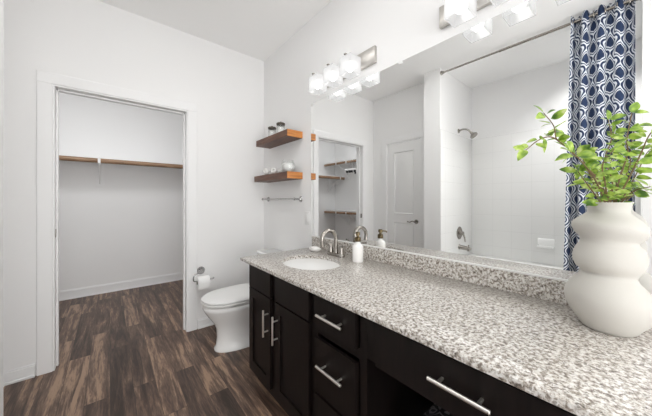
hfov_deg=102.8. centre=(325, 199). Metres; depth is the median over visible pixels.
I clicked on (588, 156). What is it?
leafy plant
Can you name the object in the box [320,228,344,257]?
bathroom faucet
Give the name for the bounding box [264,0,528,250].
wall
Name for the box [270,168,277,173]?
ornament
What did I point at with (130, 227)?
wall
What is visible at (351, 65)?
vanity light
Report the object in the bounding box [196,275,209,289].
toilet paper roll
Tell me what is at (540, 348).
countertop
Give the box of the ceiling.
[98,0,331,60]
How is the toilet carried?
on the floor
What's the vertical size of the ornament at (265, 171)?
0.075 m
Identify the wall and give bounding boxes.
[0,0,2,415]
[3,0,263,375]
[59,92,182,290]
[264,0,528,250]
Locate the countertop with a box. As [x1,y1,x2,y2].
[240,247,651,415]
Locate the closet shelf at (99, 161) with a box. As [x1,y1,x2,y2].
[59,154,182,186]
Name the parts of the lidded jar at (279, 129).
lid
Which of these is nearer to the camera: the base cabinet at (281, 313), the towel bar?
the base cabinet at (281, 313)
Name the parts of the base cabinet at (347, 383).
handle, handle, drawer, drawer, drawer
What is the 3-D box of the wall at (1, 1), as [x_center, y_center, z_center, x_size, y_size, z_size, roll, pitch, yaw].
[-1.670,-0.163,0.692,1.002,2.766,0.202,0,0,-40]
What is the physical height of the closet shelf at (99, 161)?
0.345 m
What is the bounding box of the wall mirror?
[310,0,651,294]
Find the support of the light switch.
attached to the wall at (399, 29)
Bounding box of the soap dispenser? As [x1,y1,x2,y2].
[352,232,362,262]
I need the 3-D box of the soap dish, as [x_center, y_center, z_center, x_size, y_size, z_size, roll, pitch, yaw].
[-0.084,0.371,1.989,0.085,0.037,0.114,0,0,-40]
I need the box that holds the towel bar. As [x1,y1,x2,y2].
[262,196,302,201]
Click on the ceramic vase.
(606, 295)
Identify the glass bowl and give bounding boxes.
[281,163,294,171]
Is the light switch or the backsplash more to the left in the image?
the light switch
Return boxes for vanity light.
[309,45,376,94]
[439,0,508,28]
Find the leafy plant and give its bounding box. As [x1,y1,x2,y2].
[513,102,651,205]
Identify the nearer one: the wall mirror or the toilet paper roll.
the wall mirror
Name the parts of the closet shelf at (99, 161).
rod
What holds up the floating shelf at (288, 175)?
attached to the wall at (399, 29)
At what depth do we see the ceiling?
2.22 m
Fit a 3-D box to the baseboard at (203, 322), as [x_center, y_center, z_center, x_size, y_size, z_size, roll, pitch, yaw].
[-0.949,1.176,2.680,0.686,0.088,0.023,0,0,-40]
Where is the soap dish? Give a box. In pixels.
[309,246,320,251]
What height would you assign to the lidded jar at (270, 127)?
0.128 m
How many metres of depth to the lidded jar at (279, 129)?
2.42 m
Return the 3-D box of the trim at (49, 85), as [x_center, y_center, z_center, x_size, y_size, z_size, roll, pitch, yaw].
[-1.655,0.159,2.182,1.023,2.123,0.148,0,0,-40]
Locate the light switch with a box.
[305,211,309,224]
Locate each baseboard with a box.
[3,363,34,385]
[59,272,182,300]
[197,317,213,328]
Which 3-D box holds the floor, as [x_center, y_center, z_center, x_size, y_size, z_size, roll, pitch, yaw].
[-0.952,1.250,0.913,3.200,0.060,6.620,0,0,-40]
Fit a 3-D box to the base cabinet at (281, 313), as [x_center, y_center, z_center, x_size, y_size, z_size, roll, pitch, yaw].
[-0.071,0.816,1.638,0.654,0.808,0.723,0,0,-40]
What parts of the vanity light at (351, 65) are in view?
lamp shade, lamp shade, lamp shade, plate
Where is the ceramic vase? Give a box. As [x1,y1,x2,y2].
[564,202,651,337]
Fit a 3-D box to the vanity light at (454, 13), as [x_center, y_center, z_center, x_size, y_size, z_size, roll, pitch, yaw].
[0.738,-0.907,1.062,0.155,0.167,0.626,0,0,-40]
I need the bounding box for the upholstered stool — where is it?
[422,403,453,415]
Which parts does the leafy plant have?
stem, stem, stem, stem, stem, stem, stem, stem, stem, stem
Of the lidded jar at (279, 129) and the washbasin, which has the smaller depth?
the washbasin
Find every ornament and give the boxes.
[262,168,269,174]
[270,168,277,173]
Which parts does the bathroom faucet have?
spout, lever handle, plate, lever handle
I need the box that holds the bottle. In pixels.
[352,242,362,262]
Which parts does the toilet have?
seat, lid, bowl, tank lid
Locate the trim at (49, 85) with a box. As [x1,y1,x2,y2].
[36,70,196,375]
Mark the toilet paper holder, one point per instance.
(200, 270)
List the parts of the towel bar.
post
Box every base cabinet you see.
[249,264,314,415]
[315,295,433,415]
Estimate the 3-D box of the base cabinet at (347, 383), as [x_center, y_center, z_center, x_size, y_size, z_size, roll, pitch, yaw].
[0.260,0.816,1.239,0.654,0.808,0.312,0,0,-40]
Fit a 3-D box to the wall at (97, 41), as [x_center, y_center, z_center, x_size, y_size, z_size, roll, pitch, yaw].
[-1.508,-0.163,2.309,2.018,2.766,0.120,0,0,-40]
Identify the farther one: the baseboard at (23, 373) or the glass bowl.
the glass bowl
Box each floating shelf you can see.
[254,171,302,182]
[256,129,302,148]
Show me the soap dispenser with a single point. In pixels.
(357, 248)
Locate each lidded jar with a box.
[268,126,275,135]
[276,122,284,132]
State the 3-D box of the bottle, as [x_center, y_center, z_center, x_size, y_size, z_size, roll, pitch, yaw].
[0.201,0.325,1.645,0.069,0.130,0.069,0,0,-40]
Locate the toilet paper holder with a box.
[193,266,213,281]
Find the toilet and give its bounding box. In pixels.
[201,248,281,352]
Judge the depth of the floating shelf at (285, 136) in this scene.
2.41 m
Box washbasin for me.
[283,258,339,269]
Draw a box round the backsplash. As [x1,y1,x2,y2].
[312,236,568,305]
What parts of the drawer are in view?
handle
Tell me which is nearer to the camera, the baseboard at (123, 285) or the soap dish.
the soap dish
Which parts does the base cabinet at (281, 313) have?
false drawer, door, handle, handle, false drawer, door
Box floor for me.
[3,280,288,415]
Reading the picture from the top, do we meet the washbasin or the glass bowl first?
the glass bowl

